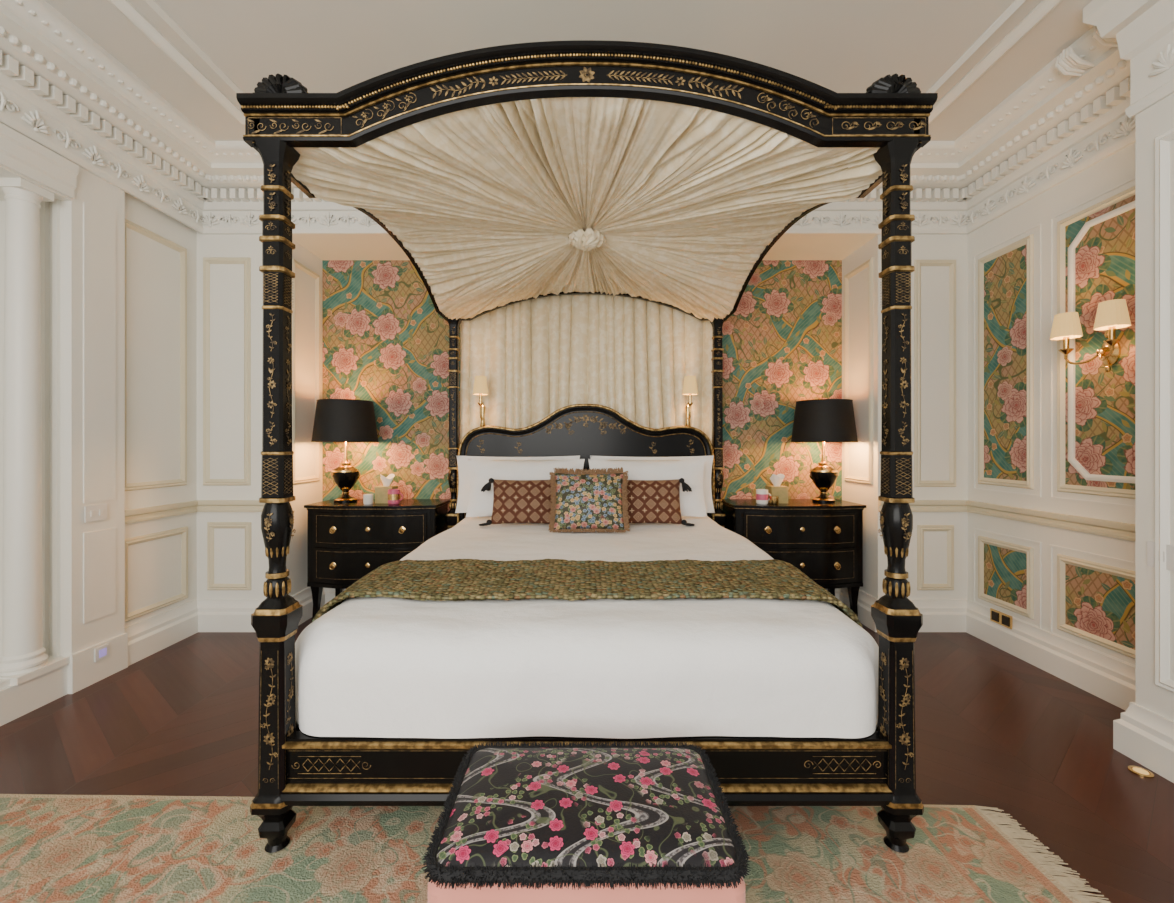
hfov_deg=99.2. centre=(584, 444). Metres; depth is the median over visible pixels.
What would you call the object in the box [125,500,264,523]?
trim
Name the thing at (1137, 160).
wall
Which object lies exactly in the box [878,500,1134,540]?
trim
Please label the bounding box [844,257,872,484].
trim
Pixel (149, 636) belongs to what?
baseboard
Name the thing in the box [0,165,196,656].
wall
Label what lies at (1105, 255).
panel
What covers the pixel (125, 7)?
trim
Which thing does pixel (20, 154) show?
trim
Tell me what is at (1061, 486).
trim
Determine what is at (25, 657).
column
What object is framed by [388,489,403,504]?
mug
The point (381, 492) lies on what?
tissue box
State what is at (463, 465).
pillow
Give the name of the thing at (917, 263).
trim
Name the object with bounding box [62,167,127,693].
trim
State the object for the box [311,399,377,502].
table lamp
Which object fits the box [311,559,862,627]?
throw
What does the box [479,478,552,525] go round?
cushion
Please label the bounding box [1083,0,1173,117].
trim
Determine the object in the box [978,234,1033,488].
trim
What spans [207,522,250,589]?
trim
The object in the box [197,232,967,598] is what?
wall
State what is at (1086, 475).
trim
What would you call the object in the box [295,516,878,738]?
duvet
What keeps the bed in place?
on the rug
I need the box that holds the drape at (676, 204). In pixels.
[291,97,881,321]
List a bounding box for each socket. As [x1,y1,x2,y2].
[990,608,1012,628]
[991,611,998,621]
[1002,615,1008,626]
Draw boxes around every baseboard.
[125,587,345,665]
[826,588,1173,782]
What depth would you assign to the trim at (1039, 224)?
3.07 m
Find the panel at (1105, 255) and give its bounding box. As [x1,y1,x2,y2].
[1065,195,1134,489]
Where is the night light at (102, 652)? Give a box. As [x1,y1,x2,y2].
[94,643,109,661]
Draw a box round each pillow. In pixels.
[455,456,579,512]
[466,459,584,516]
[588,459,706,516]
[590,456,714,512]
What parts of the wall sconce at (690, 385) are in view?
arm, lamp shade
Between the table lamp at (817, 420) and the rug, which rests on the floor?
the rug
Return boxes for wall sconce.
[473,376,487,426]
[682,376,697,425]
[1050,299,1130,371]
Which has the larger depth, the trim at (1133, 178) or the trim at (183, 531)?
the trim at (183, 531)
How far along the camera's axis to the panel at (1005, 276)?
3.16 m
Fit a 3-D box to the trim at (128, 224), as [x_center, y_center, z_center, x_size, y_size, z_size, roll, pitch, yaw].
[-2.701,-0.530,3.150,0.018,1.604,0.484,0,0,0]
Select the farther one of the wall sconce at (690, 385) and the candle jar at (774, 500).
the wall sconce at (690, 385)
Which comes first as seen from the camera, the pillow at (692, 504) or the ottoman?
the ottoman
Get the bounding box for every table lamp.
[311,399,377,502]
[791,399,857,502]
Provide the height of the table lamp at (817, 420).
0.753 m
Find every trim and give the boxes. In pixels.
[0,0,1134,233]
[0,123,78,198]
[0,664,67,725]
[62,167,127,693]
[108,0,1061,123]
[125,219,186,490]
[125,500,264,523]
[125,526,187,621]
[144,0,1025,100]
[203,257,250,484]
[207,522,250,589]
[292,258,319,483]
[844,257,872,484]
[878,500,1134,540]
[914,260,955,486]
[917,525,953,589]
[973,223,1040,496]
[973,528,1040,628]
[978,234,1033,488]
[978,536,1033,618]
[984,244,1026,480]
[1050,177,1134,507]
[1050,544,1134,666]
[1054,26,1173,76]
[1057,186,1134,498]
[1057,554,1134,658]
[1068,201,1134,482]
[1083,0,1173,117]
[1155,128,1173,692]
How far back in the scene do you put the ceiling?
2.33 m
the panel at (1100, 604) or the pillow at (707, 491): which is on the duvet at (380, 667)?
the pillow at (707, 491)
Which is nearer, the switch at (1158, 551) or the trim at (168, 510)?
the switch at (1158, 551)
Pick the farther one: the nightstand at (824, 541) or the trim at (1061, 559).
the nightstand at (824, 541)
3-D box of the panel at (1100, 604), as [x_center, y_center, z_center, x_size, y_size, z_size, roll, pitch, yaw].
[2.668,0.825,2.474,0.004,0.360,0.627,0,0,0]
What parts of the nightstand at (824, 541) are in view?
drawer, drawer, leg, leg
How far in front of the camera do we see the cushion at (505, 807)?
1.11 m
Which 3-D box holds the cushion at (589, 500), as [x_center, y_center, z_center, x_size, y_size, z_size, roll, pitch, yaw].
[0.025,0.332,3.078,0.500,0.389,0.215,0,0,0]
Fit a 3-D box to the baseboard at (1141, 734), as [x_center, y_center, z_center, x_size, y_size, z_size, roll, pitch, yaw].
[1.335,1.183,1.290,2.670,0.215,5.380,0,0,0]
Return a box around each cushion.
[437,748,735,866]
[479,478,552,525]
[548,467,629,532]
[624,478,694,525]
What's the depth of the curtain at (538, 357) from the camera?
3.86 m
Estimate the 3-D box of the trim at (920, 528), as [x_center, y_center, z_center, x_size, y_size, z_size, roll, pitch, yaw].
[2.445,0.785,3.481,0.254,0.454,0.018,0,0,0]
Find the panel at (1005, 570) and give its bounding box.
[984,543,1026,608]
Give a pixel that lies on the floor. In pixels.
(994, 728)
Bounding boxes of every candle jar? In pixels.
[363,494,372,504]
[770,496,778,504]
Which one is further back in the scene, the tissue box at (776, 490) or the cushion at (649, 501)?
the tissue box at (776, 490)
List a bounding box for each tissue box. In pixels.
[374,474,397,502]
[765,474,788,502]
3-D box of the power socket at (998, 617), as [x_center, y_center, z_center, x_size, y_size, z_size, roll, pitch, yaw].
[2.636,1.100,3.170,0.012,0.080,0.160,0,0,0]
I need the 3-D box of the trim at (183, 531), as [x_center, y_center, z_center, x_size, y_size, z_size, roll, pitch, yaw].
[-2.701,0.797,3.160,0.018,0.489,0.484,0,0,0]
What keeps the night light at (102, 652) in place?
attached to the wall at (153, 268)
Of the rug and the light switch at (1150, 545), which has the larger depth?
the light switch at (1150, 545)
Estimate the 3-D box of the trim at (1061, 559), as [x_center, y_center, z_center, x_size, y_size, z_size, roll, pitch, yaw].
[2.661,0.825,2.474,0.018,0.424,0.691,0,0,0]
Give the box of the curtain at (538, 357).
[460,294,712,442]
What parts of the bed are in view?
bed post, cornice, bed post, cornice, headboard, foot rail, cornice, bed post, cornice, bed post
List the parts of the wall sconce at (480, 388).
lamp shade, arm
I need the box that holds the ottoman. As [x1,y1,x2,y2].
[422,741,750,902]
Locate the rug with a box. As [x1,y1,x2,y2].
[0,794,1110,902]
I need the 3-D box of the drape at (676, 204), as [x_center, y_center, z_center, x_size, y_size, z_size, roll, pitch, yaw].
[0.006,-1.049,2.683,2.036,0.272,2.185,0,0,0]
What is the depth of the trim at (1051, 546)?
2.75 m
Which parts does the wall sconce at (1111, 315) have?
lamp shade, arm, arm, lamp shade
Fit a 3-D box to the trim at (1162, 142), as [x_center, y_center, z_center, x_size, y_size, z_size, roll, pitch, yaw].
[2.281,-0.135,1.590,0.018,2.194,0.824,0,0,0]
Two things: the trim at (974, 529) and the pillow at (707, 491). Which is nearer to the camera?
the trim at (974, 529)
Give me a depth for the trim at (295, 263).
3.74 m
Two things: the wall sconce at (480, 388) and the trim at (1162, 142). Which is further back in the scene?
the wall sconce at (480, 388)
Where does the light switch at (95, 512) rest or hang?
attached to the wall at (153, 268)
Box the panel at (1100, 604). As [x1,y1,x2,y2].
[1065,563,1134,649]
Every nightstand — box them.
[304,499,450,621]
[721,499,865,616]
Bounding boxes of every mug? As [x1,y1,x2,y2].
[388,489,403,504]
[756,489,770,504]
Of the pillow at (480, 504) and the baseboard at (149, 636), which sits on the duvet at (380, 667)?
the pillow at (480, 504)
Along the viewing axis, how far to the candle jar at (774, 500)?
3.54 m
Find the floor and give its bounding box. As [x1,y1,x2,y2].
[0,618,1173,902]
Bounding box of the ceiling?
[45,0,1093,140]
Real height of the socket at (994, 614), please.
0.056 m
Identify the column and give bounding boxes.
[0,178,69,684]
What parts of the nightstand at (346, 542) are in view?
leg, leg, drawer, drawer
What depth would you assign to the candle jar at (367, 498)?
3.57 m
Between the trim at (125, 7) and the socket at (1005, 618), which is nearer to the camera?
the trim at (125, 7)
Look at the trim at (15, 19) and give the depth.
2.81 m
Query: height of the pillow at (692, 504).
0.394 m
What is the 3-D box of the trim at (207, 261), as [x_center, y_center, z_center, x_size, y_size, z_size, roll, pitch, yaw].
[-2.498,-0.512,3.481,0.329,1.589,0.018,0,0,0]
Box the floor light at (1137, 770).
[1128,765,1153,777]
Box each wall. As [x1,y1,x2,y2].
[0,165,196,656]
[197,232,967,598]
[968,93,1173,720]
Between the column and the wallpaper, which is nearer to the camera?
the column
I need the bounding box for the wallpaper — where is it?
[322,260,841,510]
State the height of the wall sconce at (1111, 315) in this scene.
0.326 m
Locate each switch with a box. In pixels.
[84,504,106,522]
[1147,541,1173,570]
[1158,551,1164,561]
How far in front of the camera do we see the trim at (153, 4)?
2.35 m
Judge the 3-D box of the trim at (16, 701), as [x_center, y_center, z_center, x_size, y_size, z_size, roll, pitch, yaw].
[-2.940,1.195,1.800,0.520,0.190,1.600,0,0,0]
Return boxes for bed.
[236,40,937,852]
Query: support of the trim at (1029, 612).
attached to the wall at (1137, 160)
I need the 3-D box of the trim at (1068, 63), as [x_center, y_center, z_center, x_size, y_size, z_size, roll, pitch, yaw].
[2.333,-1.681,2.049,0.137,0.428,0.794,0,0,4]
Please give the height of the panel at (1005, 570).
0.360 m
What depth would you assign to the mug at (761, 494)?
3.56 m
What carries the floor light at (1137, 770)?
on the floor
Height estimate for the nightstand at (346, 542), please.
0.865 m
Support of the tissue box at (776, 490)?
on the nightstand at (824, 541)

